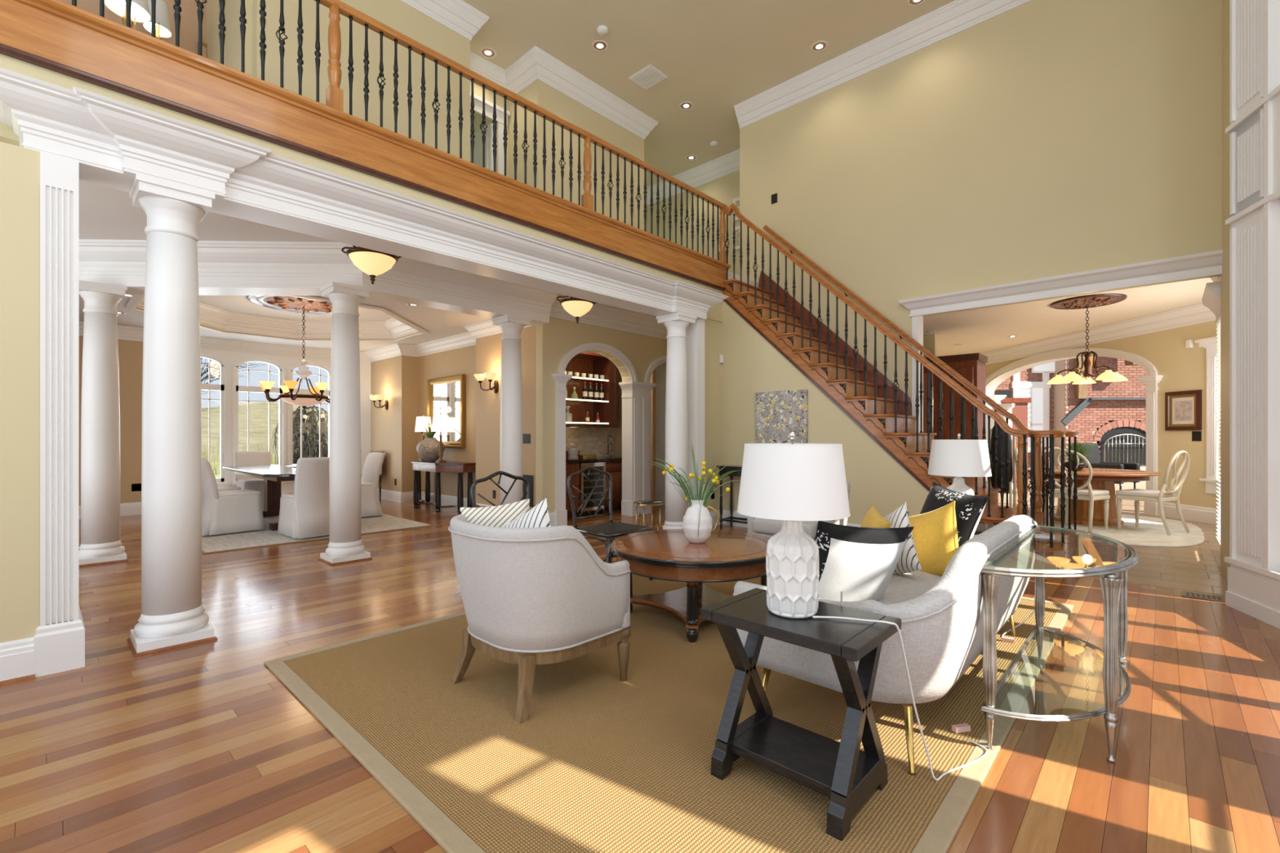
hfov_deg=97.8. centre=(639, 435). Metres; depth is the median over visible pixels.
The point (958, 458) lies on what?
table lamp
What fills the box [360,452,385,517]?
slipcovered chair
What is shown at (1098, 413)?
brick wall
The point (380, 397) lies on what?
wall sconce
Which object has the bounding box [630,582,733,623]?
shelf
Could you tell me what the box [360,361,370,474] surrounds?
wall
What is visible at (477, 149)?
door
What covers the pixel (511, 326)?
column
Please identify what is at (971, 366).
tall cabinet
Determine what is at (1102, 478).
table
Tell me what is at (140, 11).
lamp
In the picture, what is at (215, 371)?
bare tree
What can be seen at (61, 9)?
trim
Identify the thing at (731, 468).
chair
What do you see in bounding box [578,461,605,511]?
wine cooler
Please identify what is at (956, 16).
trim
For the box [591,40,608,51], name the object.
recessed light
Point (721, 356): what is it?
sensor
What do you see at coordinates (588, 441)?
backsplash
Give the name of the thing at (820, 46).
recessed light
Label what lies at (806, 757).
shelf
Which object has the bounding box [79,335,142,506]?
wall
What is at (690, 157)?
recessed light
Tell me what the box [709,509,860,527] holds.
baseboard
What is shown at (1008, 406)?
column
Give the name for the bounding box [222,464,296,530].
dining table
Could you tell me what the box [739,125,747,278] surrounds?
wall
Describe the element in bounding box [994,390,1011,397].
speaker
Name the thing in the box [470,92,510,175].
trim
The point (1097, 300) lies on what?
ceiling medallion
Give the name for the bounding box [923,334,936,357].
wall
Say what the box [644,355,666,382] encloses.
trim
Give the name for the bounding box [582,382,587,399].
wine bottle
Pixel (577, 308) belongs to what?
bowl light
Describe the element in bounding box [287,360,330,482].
window
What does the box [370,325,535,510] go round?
wall
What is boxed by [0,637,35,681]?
baseboard
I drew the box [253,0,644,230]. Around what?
wall
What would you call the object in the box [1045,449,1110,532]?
chair
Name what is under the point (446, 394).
mirror glass
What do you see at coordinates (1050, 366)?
window
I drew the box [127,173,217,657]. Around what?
column
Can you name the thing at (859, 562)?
pillow
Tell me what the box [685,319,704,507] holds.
column
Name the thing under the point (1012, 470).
coat
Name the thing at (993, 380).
trim
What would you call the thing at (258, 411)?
hill
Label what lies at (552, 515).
baseboard
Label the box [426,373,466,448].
wall mirror
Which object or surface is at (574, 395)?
bottle
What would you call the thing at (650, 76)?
ceiling vent
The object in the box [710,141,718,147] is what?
smoke detector
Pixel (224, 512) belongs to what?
slipcovered chair
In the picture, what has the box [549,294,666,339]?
trim
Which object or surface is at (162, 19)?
lamp
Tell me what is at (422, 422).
lamp
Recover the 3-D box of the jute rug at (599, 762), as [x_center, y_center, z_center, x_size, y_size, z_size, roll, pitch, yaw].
[0.543,1.212,3.478,3.040,0.013,4.210,0,0,43]
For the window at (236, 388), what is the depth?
10.00 m
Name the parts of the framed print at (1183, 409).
gilt frame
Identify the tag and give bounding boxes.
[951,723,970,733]
[1001,636,1013,643]
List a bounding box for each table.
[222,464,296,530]
[609,528,769,642]
[634,500,662,530]
[700,587,901,840]
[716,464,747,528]
[974,523,995,534]
[980,524,1138,763]
[1026,466,1160,526]
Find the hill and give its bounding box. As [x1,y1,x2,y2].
[201,401,328,450]
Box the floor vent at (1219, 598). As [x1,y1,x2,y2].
[1180,591,1225,602]
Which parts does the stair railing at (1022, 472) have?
handrail, newel post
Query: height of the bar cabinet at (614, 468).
0.830 m
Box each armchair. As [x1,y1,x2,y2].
[448,514,631,724]
[746,480,851,540]
[1072,443,1140,489]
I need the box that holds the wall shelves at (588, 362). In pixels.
[564,351,618,427]
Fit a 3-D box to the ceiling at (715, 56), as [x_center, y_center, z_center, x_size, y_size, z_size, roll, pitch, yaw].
[-1.649,-5.110,5.994,13.800,0.100,10.900,0,0,43]
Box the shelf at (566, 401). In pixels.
[565,400,603,403]
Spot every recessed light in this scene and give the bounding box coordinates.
[124,293,132,297]
[480,47,496,57]
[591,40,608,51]
[679,101,693,110]
[685,154,697,160]
[810,40,827,52]
[907,0,925,6]
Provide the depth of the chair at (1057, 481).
8.54 m
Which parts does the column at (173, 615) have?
shoe moulding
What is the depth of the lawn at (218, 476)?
24.80 m
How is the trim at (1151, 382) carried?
attached to the wall at (1181, 368)
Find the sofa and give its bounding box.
[733,514,1036,775]
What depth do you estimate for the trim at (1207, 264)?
5.80 m
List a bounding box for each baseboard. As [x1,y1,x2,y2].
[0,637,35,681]
[79,488,484,519]
[475,503,555,526]
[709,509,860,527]
[1157,502,1218,524]
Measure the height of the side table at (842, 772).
0.582 m
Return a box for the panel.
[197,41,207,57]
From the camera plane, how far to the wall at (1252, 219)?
3.62 m
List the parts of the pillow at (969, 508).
panel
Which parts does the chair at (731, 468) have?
leg, leg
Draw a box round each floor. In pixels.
[0,479,1279,852]
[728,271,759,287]
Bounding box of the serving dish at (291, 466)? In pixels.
[286,465,296,467]
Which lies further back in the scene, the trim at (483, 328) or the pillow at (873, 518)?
the trim at (483, 328)
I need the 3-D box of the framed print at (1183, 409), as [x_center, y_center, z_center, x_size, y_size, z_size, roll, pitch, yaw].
[7.871,-0.360,8.094,0.036,0.570,0.505,0,0,-2]
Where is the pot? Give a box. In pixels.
[1064,461,1086,470]
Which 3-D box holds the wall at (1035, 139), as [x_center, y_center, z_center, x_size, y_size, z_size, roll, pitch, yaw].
[3.567,-1.920,6.907,5.070,6.280,0.160,0,0,43]
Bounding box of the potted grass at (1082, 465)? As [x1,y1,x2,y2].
[1054,439,1097,470]
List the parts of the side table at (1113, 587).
leg, leg, shelf frame, frame, leg, leg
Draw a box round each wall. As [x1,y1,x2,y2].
[0,53,722,511]
[0,141,39,643]
[61,0,206,53]
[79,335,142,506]
[206,0,253,75]
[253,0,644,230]
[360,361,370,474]
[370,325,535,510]
[535,316,666,512]
[645,170,739,275]
[721,300,928,524]
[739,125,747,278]
[747,0,1222,404]
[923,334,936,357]
[985,320,1220,508]
[993,356,1147,479]
[1220,0,1231,580]
[1231,0,1279,584]
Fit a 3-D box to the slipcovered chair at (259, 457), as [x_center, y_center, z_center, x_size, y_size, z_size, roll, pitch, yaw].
[-6.186,0.722,9.021,0.668,0.930,0.528,0,0,43]
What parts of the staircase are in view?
stringer moulding, scroll moulding, scroll moulding, scroll moulding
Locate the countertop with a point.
(597, 458)
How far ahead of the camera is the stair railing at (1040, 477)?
6.32 m
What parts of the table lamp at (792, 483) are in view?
stem and finial, lamp shade, lamp cord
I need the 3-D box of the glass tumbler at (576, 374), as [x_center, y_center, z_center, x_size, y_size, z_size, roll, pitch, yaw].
[-0.986,-0.941,8.722,0.076,0.085,0.076,0,0,43]
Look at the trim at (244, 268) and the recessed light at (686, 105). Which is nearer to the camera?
the trim at (244, 268)
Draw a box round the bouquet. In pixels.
[648,443,740,536]
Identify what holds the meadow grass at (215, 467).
on the lawn at (218, 476)
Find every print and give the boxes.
[733,196,739,221]
[734,225,739,249]
[1164,389,1201,430]
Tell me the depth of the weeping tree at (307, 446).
19.41 m
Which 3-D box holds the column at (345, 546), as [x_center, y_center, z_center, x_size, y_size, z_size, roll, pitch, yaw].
[-2.899,-0.113,5.493,0.372,2.665,0.372,0,0,43]
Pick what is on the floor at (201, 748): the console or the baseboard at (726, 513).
the console
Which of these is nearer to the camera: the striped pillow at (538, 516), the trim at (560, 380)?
the striped pillow at (538, 516)
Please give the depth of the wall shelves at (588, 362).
9.10 m
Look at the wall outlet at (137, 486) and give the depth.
8.62 m
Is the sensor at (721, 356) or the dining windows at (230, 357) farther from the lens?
the dining windows at (230, 357)
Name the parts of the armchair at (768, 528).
arm, rail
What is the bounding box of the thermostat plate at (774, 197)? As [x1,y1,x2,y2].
[771,193,777,204]
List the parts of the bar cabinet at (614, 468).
drawer, drawer, drawer, drawer, drawer, door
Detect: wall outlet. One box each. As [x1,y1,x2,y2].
[131,483,141,491]
[493,489,495,498]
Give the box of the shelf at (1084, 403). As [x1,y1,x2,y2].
[1061,397,1146,425]
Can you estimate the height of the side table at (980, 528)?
0.582 m
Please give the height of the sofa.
0.790 m
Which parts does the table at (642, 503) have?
leg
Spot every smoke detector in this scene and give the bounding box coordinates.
[596,25,608,35]
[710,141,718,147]
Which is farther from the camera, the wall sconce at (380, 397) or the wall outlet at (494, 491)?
the wall sconce at (380, 397)
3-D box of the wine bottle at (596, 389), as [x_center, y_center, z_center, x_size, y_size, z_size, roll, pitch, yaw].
[-0.702,-0.704,9.026,0.076,0.292,0.074,0,0,43]
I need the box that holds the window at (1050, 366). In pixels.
[1031,361,1054,373]
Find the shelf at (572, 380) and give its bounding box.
[568,377,603,382]
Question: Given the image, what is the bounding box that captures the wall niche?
[614,368,655,510]
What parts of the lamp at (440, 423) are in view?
lamp shade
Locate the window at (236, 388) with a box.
[231,355,287,484]
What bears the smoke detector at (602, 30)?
attached to the ceiling at (715, 56)
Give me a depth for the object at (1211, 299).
5.49 m
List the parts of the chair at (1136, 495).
leg, leg, seat rail, leg, oval frame, leg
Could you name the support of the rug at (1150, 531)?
on the floor at (201, 748)
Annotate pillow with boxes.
[459,498,529,527]
[505,497,551,528]
[814,520,914,601]
[860,504,891,528]
[883,502,921,575]
[908,500,958,576]
[920,481,989,547]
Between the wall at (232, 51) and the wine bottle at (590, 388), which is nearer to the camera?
the wall at (232, 51)
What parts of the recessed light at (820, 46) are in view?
bulb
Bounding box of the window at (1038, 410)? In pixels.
[1011,371,1050,452]
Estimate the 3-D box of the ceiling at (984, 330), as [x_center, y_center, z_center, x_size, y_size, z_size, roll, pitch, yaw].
[0.899,-1.855,9.156,13.200,0.050,18.600,0,0,43]
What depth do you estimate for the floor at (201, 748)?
2.38 m
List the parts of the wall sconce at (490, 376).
lamp shade, arm, lamp shade, plate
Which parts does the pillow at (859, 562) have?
border panel, panel, panel, border panel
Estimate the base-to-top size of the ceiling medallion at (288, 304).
0.062 m
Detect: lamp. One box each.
[104,0,151,29]
[142,0,171,40]
[414,414,431,461]
[431,413,449,462]
[737,431,987,781]
[927,433,991,495]
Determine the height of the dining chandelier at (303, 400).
1.508 m
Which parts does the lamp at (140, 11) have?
lamp bulb, brass stem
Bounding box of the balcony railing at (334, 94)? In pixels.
[71,0,726,262]
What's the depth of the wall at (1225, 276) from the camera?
4.82 m
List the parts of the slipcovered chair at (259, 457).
seat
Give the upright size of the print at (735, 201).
0.403 m
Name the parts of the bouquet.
blade, blade, blade, blade, blade, blade, blade, blade, blade, blade, blade, blade, blade, blade, blade, blade, blade, blade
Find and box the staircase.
[722,270,1084,569]
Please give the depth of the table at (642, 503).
6.19 m
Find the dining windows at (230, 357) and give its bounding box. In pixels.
[200,349,330,491]
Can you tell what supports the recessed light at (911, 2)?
in the ceiling at (715, 56)
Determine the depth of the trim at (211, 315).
9.22 m
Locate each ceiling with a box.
[79,181,1213,356]
[79,293,491,351]
[462,0,955,186]
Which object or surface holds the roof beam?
attached to the brick wall at (1098, 413)
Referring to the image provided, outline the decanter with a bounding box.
[565,405,572,422]
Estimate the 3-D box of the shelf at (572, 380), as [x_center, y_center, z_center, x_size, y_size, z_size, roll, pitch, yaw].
[-1.212,-0.891,8.584,0.360,0.012,1.660,0,0,43]
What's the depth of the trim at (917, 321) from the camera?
6.93 m
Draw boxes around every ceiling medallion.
[246,295,332,315]
[1049,293,1127,309]
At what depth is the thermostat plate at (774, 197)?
8.27 m
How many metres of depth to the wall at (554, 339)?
7.41 m
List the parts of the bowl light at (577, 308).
lamp shade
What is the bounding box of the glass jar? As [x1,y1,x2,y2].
[568,443,578,459]
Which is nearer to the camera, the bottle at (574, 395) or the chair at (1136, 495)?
the chair at (1136, 495)
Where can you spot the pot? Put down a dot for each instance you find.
(1082, 464)
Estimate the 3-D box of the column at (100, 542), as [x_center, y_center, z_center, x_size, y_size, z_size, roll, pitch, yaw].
[-5.231,-0.113,5.416,0.372,2.665,0.372,0,0,43]
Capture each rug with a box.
[201,513,432,554]
[264,573,1073,852]
[1027,509,1204,547]
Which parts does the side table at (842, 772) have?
cross leg, foot rail, cross leg, cross leg, foot rail, cross leg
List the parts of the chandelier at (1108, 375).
lamp shade, arm, lamp shade, arm, lamp shade, stem, arm, arm, lamp shade, lamp shade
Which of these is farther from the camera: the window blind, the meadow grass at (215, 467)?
the meadow grass at (215, 467)
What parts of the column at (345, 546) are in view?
shoe moulding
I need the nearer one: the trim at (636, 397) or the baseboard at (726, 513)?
the baseboard at (726, 513)
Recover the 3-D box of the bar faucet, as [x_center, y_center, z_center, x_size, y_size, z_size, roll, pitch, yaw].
[-0.504,0.174,9.224,0.103,0.362,0.213,0,0,3]
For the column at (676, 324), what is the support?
on the floor at (201, 748)
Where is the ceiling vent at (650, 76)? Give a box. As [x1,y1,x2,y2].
[628,64,667,90]
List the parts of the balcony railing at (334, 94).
newel post, handrail, newel post, newel post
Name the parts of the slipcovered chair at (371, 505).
seat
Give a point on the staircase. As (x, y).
(901, 446)
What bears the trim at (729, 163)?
attached to the wall at (724, 189)
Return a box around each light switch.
[522,434,530,443]
[1191,431,1201,440]
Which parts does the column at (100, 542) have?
shoe moulding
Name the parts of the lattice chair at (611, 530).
frame, rail, leg, woven seat, seat frame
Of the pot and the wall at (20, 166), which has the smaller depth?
the wall at (20, 166)
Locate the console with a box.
[411,460,475,513]
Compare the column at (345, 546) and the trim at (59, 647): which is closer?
the trim at (59, 647)
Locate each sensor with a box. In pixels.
[719,354,724,363]
[1186,338,1193,348]
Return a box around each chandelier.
[258,306,329,408]
[1047,304,1128,384]
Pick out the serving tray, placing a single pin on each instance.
(580, 456)
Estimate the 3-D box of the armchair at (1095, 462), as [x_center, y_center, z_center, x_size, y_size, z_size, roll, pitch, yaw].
[10.237,0.695,12.294,0.900,1.050,0.932,0,0,-29]
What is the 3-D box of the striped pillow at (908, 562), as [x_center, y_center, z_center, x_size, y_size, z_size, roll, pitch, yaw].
[1.364,0.600,3.038,0.126,0.491,0.495,0,0,-16]
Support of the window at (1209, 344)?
in the wall at (1181, 368)
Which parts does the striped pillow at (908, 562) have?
panel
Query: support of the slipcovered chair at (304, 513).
on the dining rug at (385, 522)
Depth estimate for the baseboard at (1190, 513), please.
7.96 m
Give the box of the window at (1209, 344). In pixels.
[1194,336,1220,494]
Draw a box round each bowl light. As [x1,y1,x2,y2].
[341,245,401,284]
[556,295,595,323]
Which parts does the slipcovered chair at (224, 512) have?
seat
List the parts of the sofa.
brass leg, brass leg, brass leg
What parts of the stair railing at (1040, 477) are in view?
handrail, newel post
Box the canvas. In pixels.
[755,389,808,443]
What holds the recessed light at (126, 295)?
in the ceiling at (440, 323)
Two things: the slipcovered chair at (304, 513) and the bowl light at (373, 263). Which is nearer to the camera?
the bowl light at (373, 263)
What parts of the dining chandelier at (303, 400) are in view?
lamp shade, arm, arm, lamp shade, lamp shade, arm, lamp shade, lamp shade, arm, lamp shade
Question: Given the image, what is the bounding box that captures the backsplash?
[565,427,614,456]
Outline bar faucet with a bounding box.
[606,435,613,457]
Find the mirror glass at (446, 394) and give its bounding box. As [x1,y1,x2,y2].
[432,381,460,441]
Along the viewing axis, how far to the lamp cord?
3.42 m
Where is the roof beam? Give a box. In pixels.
[1074,356,1138,399]
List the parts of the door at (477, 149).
panel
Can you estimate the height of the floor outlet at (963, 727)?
0.022 m
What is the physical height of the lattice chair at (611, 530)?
0.960 m
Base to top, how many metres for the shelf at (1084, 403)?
0.767 m
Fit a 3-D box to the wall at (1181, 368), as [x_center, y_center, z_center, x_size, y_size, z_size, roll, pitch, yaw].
[7.876,-0.310,11.794,0.220,3.060,9.839,0,0,-2]
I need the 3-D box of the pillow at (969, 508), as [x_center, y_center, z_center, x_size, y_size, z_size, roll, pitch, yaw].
[1.875,0.540,3.423,0.226,0.478,0.510,0,0,-15]
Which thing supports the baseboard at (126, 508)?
attached to the wall at (554, 339)
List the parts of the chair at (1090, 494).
leg, leg, oval frame, seat rail, leg, leg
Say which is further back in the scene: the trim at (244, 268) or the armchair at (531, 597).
the trim at (244, 268)
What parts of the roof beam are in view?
post, post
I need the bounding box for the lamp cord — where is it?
[1001,609,1035,636]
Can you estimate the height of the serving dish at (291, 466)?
0.081 m
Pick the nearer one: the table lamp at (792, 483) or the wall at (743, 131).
the table lamp at (792, 483)
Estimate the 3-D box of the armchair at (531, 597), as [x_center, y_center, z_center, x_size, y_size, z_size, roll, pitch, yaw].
[-0.517,0.799,2.748,0.766,0.815,0.754,0,0,43]
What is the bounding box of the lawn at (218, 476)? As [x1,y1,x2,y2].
[212,460,277,478]
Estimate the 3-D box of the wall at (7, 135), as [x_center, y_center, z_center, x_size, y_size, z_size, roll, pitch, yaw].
[-1.755,-0.555,4.696,0.140,3.550,8.460,0,0,43]
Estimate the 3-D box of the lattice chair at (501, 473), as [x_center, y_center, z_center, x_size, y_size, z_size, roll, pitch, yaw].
[-0.871,0.744,4.020,0.544,0.960,0.520,0,0,43]
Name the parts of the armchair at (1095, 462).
arm, arm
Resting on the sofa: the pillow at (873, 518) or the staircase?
the pillow at (873, 518)
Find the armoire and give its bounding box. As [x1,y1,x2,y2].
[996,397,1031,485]
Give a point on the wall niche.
(618, 431)
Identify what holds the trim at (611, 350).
attached to the wall at (554, 339)
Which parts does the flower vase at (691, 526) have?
loop handle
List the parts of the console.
leg, leg, leg, leg, leg, leg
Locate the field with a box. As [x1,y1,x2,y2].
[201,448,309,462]
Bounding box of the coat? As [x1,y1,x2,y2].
[985,423,1017,507]
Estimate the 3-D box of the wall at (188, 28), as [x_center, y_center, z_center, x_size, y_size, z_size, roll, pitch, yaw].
[-6.043,-3.645,5.141,0.150,2.830,3.250,0,0,43]
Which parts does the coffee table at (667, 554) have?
leg, leg, leg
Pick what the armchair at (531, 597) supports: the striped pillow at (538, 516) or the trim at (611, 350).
the striped pillow at (538, 516)
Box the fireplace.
[1061,397,1146,482]
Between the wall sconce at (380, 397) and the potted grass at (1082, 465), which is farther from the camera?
the wall sconce at (380, 397)
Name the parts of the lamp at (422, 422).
lamp shade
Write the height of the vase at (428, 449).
0.642 m
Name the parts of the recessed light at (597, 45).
bulb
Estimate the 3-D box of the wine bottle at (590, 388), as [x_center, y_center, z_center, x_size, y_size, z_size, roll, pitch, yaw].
[-0.790,-0.704,8.932,0.076,0.292,0.074,0,0,43]
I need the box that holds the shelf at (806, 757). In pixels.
[730,715,865,797]
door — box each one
[470,122,493,171]
[655,363,666,506]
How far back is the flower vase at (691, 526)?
3.68 m
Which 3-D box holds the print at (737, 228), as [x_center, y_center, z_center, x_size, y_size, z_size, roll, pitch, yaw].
[1.906,-3.557,9.896,0.620,0.415,0.024,0,0,43]
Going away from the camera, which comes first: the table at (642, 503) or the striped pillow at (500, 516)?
the striped pillow at (500, 516)
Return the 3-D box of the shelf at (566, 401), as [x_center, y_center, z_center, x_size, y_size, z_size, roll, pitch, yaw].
[-1.212,-0.551,8.584,0.360,0.012,1.660,0,0,43]
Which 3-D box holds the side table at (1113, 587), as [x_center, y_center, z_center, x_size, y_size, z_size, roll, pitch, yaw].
[1.896,0.857,2.458,0.450,0.726,1.342,0,0,43]
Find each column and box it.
[79,280,128,567]
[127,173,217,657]
[318,281,372,565]
[491,314,531,505]
[656,311,697,529]
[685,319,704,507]
[998,403,1014,490]
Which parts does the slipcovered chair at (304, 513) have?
seat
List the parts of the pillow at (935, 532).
panel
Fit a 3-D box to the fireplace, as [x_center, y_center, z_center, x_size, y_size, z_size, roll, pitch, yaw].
[13.020,0.091,15.016,3.305,2.259,0.750,0,0,0]
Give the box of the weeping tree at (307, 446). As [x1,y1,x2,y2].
[271,404,328,464]
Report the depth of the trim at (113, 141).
3.68 m
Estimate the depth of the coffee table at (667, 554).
3.43 m
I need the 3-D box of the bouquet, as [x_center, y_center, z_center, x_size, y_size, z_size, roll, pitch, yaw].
[0.371,0.350,3.743,0.630,0.621,0.202,0,0,-1]
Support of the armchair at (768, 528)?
on the jute rug at (599, 762)
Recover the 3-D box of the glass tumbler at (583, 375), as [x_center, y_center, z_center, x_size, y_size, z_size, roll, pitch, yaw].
[-0.889,-0.941,8.826,0.076,0.085,0.076,0,0,43]
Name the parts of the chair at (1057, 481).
leg, oval frame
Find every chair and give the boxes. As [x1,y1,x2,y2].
[201,457,264,536]
[235,450,271,510]
[277,457,329,538]
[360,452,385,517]
[470,471,529,507]
[567,466,653,580]
[1044,447,1068,514]
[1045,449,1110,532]
[1115,450,1190,535]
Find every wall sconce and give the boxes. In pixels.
[368,395,387,409]
[474,372,497,393]
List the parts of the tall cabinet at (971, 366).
door panel, cornice, door panel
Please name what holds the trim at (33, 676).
attached to the wall at (20, 166)
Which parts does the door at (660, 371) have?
panel, panel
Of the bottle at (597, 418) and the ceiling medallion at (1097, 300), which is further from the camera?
the bottle at (597, 418)
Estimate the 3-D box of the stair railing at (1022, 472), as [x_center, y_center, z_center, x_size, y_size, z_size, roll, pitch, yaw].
[2.456,-1.083,6.342,3.802,4.228,0.341,0,0,42]
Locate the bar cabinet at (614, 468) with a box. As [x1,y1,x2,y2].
[565,460,622,516]
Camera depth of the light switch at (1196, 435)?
7.91 m
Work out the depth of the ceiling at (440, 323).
8.47 m
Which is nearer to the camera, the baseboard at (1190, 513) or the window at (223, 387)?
the baseboard at (1190, 513)
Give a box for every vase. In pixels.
[416,422,444,462]
[682,498,719,543]
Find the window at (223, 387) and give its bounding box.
[200,350,229,485]
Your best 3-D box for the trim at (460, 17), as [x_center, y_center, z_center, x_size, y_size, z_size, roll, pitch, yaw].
[-2.167,-4.915,7.592,1.660,0.290,5.435,0,0,43]
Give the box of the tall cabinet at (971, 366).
[923,352,987,487]
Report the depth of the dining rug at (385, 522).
6.72 m
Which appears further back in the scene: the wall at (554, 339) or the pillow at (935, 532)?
the wall at (554, 339)
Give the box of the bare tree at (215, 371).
[200,357,264,417]
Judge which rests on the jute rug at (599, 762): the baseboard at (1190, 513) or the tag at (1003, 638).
the tag at (1003, 638)
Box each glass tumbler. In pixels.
[574,372,579,377]
[581,373,586,377]
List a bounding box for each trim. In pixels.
[0,66,728,319]
[0,674,35,685]
[14,0,730,270]
[33,607,84,677]
[40,151,79,626]
[79,239,558,325]
[79,319,532,362]
[124,293,429,341]
[137,296,417,337]
[400,0,657,140]
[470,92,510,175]
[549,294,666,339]
[551,373,572,526]
[557,342,637,382]
[618,381,656,516]
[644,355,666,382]
[646,148,739,205]
[733,0,1031,128]
[897,249,1222,317]
[911,315,923,432]
[981,275,1220,364]
[985,347,1158,395]
[985,375,1162,515]
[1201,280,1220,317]
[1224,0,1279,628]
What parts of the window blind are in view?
head rail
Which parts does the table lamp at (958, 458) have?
stem and finial, lamp shade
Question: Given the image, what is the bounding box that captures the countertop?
[565,456,622,462]
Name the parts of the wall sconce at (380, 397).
lamp shade, lamp shade, plate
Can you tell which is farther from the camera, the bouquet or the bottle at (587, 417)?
the bottle at (587, 417)
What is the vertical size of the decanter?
0.250 m
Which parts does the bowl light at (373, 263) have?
lamp shade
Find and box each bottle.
[570,386,577,399]
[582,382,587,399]
[585,411,589,422]
[588,382,592,399]
[594,382,599,400]
[595,412,599,422]
[599,383,604,400]
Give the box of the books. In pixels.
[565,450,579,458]
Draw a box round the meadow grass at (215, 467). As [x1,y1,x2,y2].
[201,435,324,475]
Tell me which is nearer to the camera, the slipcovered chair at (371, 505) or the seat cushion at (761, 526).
the seat cushion at (761, 526)
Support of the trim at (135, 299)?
attached to the wall at (402, 380)
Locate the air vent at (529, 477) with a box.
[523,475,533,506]
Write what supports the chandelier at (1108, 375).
hanging from the ceiling medallion at (1097, 300)
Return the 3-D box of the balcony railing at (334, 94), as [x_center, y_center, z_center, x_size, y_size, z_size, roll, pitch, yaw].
[-1.716,-2.768,4.664,0.092,0.866,8.465,0,0,43]
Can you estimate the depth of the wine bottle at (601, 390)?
9.08 m
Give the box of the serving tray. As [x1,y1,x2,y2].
[577,454,595,458]
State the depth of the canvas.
7.03 m
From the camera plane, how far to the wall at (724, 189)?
10.56 m
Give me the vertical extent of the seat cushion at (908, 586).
0.110 m
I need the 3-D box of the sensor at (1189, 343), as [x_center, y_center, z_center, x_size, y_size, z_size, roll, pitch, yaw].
[7.867,-1.315,7.990,0.050,0.120,0.080,0,0,-2]
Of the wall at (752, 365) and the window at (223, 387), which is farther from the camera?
the window at (223, 387)
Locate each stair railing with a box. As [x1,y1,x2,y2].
[722,203,1066,548]
[763,225,1078,529]
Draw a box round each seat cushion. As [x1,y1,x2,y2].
[752,517,817,538]
[876,570,941,604]
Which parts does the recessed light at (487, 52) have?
bulb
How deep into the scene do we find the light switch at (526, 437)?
7.51 m
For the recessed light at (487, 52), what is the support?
in the ceiling at (715, 56)
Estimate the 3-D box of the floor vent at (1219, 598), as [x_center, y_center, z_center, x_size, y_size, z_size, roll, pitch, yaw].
[4.257,1.215,4.213,0.250,0.005,0.170,0,0,43]
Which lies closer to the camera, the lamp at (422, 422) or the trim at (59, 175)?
the trim at (59, 175)
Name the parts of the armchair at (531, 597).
leg, leg, wood frame, leg, arm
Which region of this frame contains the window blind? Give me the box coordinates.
[1215,311,1220,544]

